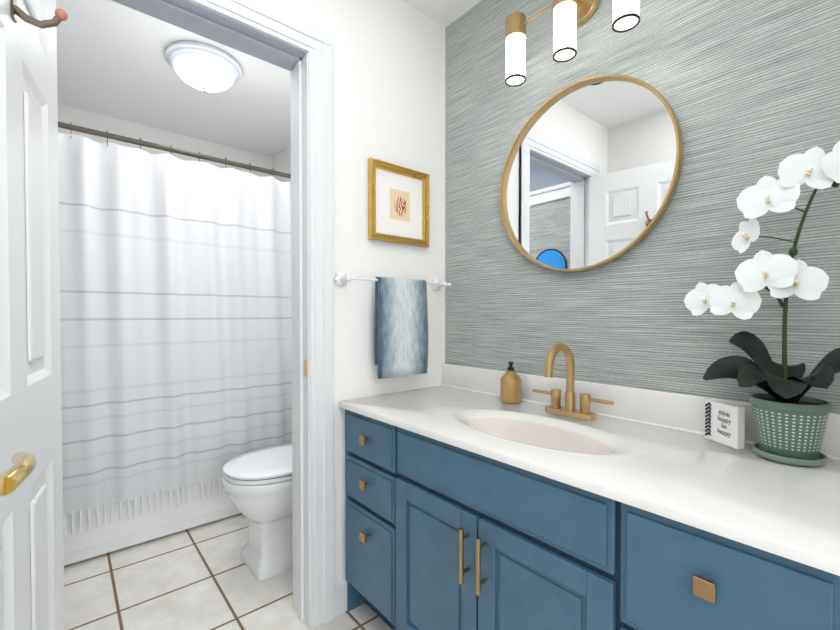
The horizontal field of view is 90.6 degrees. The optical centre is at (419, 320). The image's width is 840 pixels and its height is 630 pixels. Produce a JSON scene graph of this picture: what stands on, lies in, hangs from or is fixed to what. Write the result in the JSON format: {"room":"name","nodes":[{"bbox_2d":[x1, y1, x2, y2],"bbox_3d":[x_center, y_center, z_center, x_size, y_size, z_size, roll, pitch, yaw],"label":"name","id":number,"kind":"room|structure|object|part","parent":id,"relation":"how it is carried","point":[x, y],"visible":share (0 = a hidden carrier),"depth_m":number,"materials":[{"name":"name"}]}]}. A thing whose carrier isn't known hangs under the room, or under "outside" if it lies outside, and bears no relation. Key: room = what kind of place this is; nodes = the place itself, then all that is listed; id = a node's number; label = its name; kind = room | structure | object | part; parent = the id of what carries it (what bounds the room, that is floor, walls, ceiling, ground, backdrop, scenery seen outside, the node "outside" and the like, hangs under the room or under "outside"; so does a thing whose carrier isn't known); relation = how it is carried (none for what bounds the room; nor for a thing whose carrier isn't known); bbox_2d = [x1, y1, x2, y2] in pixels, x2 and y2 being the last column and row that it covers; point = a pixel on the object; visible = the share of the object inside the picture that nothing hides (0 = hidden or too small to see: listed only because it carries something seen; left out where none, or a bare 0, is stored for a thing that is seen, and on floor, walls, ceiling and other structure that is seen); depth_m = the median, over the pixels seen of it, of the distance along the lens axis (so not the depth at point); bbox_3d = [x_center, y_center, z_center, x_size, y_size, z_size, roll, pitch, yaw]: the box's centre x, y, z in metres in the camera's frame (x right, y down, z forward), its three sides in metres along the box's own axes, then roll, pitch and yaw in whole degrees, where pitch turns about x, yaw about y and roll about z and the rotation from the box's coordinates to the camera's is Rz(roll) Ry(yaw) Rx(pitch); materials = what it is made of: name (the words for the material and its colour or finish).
{"room":"bathroom","nodes":[
{"label":"bathroom","id":0,"kind":"room"},
{"bbox_2d":[57,104,272,176],"bbox_3d":[-1.871,-0.138,2.996,1.620,2.440,0.100,-1,1,-41],"label":"wall","id":1,"kind":"structure","parent":0,"point":[87,119],"depth_m":2.93,"materials":[{"name":"white paint"}]},
{"bbox_2d":[58,121,291,535],"bbox_3d":[-1.173,0.012,2.182,1.616,1.838,0.143,-1,1,-41],"label":"shower curtain","id":2,"kind":"object","parent":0,"point":[176,323],"visible":0.62,"depth_m":2.08,"materials":[{"name":"white fabric"}]},
{"bbox_3d":[-1.205,-0.883,2.205,1.616,0.044,0.044,-1,1,-41],"label":"rod","id":3,"kind":"part","parent":2,"relation":"part of","materials":[{"name":"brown metal"}]},
{"bbox_2d":[64,513,391,629],"bbox_3d":[-0.649,1.130,1.587,1.820,0.050,3.860,-1,1,-41],"label":"floor","id":4,"kind":"structure","parent":0,"point":[201,577],"depth_m":1.70,"materials":[{"name":"tile"}]},
{"bbox_2d":[63,478,240,565],"bbox_3d":[-1.502,0.873,2.581,1.612,0.408,1.027,-1,1,-41],"label":"bathtub","id":5,"kind":"object","parent":4,"relation":"on","point":[107,537],"visible":0.06,"depth_m":2.03,"materials":[{"name":"white ceramic"}]},
{"bbox_2d":[222,444,292,579],"bbox_3d":[-0.545,0.688,2.031,0.775,0.820,0.490,-1,1,-41],"label":"toilet","id":6,"kind":"object","parent":4,"relation":"on","point":[257,485],"visible":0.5,"depth_m":1.80,"materials":[{"name":"white ceramic"}]},
{"bbox_2d":[338,363,839,629],"bbox_3d":[0.383,0.659,1.170,0.577,0.905,1.496,-1,1,-41],"label":"bathroom vanity","id":7,"kind":"object","parent":4,"relation":"on","point":[473,501],"visible":1,"depth_m":0.95,"materials":[{"name":"blue wood"}]},
{"bbox_2d":[500,361,520,402],"bbox_3d":[0.338,0.225,1.546,0.076,0.150,0.076,-1,1,-41],"label":"soap dispenser","id":8,"kind":"object","parent":7,"relation":"on","point":[510,385],"visible":1,"depth_m":1.52,"materials":[{"name":"gold metal"}]},
{"bbox_2d":[532,343,613,420],"bbox_3d":[0.443,0.186,1.304,0.168,0.234,0.278,-1,1,-41],"label":"faucet","id":9,"kind":"object","parent":7,"relation":"on","point":[569,409],"visible":1,"depth_m":1.32,"materials":[{"name":"gold metal"}]},
{"bbox_2d":[705,399,744,448],"bbox_3d":[0.763,0.257,1.045,0.022,0.102,0.098,0,1,-8],"label":"block sign","id":10,"kind":"object","parent":7,"relation":"on","point":[724,423],"visible":1,"depth_m":1.03,"materials":[{"name":"white wood"}]},
{"bbox_2d":[684,141,839,465],"bbox_3d":[0.794,-0.032,0.941,0.180,0.682,0.354,-1,1,-41],"label":"orchid","id":11,"kind":"object","parent":7,"relation":"on","point":[790,419],"visible":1,"depth_m":0.92,"materials":[{"name":"plant"}]},
{"bbox_3d":[0.830,0.242,0.936,0.138,0.134,0.138,-1,1,-41],"label":"pot","id":12,"kind":"part","parent":11,"relation":"part of","materials":[{"name":"ceramic"}]},
{"bbox_2d":[56,0,481,156],"bbox_3d":[-0.649,-1.360,1.548,1.820,0.050,3.860,-1,1,-41],"label":"ceiling","id":13,"kind":"structure","parent":0,"point":[112,61],"depth_m":2.35,"materials":[{"name":"white paint"}]},
{"bbox_2d":[164,41,241,91],"bbox_3d":[-1.119,-1.266,2.161,0.356,0.156,0.356,-1,1,-41],"label":"ceiling light","id":14,"kind":"object","parent":13,"relation":"attached to","point":[204,67],"visible":0.98,"depth_m":2.07,"materials":[{"name":"white glass"}]},
{"bbox_2d":[259,0,444,584],"bbox_3d":[-0.545,-0.113,1.446,1.620,2.440,0.140,-1,1,-41],"label":"wall","id":15,"kind":"structure","parent":0,"point":[388,81],"depth_m":1.65,"materials":[{"name":"white paint"}]},
{"bbox_2d":[0,0,67,629],"bbox_3d":[-0.724,0.095,0.745,0.193,2.030,0.711,-1,1,-32],"label":"door leaf","id":16,"kind":"structure","parent":15,"relation":"in","point":[31,546],"depth_m":0.82,"materials":[{"name":"white painted wood"},{"name":"polished brass"}]},
{"bbox_2d":[111,0,333,627],"bbox_3d":[-0.713,0.039,1.305,0.885,2.140,0.180,-1,1,-41],"label":"trim","id":17,"kind":"structure","parent":15,"relation":"attached to","point":[300,51],"depth_m":1.50,"materials":[{"name":"white wood"}]},
{"bbox_2d":[334,580,346,616],"bbox_3d":[-0.104,1.045,1.740,0.585,0.115,0.014,-1,1,-41],"label":"baseboard","id":18,"kind":"structure","parent":15,"relation":"attached to","point":[340,597],"depth_m":1.55,"materials":[{"name":"white wood"}]},
{"bbox_2d":[333,271,450,378],"bbox_3d":[-0.086,0.015,1.693,0.554,0.411,0.079,-1,1,-41],"label":"towel rail","id":19,"kind":"object","parent":15,"relation":"attached to","point":[400,328],"visible":0.98,"depth_m":1.65,"materials":[{"name":"blue fabric"}]},
{"bbox_2d":[374,277,427,378],"bbox_3d":[-0.072,0.025,1.677,0.251,0.392,0.038,-1,1,-41],"label":"towel","id":20,"kind":"object","parent":19,"relation":"hanging from","point":[400,307],"depth_m":1.65,"materials":[{"name":"blue fabric"}]},
{"bbox_2d":[368,157,428,247],"bbox_3d":[-0.081,-0.480,1.725,0.306,0.316,0.024,-1,1,-41],"label":"picture","id":21,"kind":"object","parent":15,"relation":"attached to","point":[398,204],"visible":0.98,"depth_m":1.72,"materials":[{"name":"white"}]},
{"bbox_2d":[273,0,839,413],"bbox_3d":[0.005,-0.124,2.126,0.100,2.440,3.860,-1,1,-41],"label":"wall","id":22,"kind":"structure","parent":0,"point":[748,91],"depth_m":1.21,"materials":[{"name":"grey paper"}]},
{"bbox_2d":[505,0,639,86],"bbox_3d":[0.490,-0.981,1.347,0.152,0.272,0.453,-1,1,-41],"label":"sconce","id":23,"kind":"object","parent":22,"relation":"attached to","point":[570,16],"visible":1,"depth_m":1.33,"materials":[{"name":"white glass"}]},
{"bbox_2d":[500,74,682,271],"bbox_3d":[0.528,-0.482,1.404,0.029,0.630,0.630,-1,1,-41],"label":"mirror","id":24,"kind":"object","parent":22,"relation":"attached to","point":[591,173],"visible":1,"depth_m":1.37,"materials":[{"name":"gold metal"}]}
]}

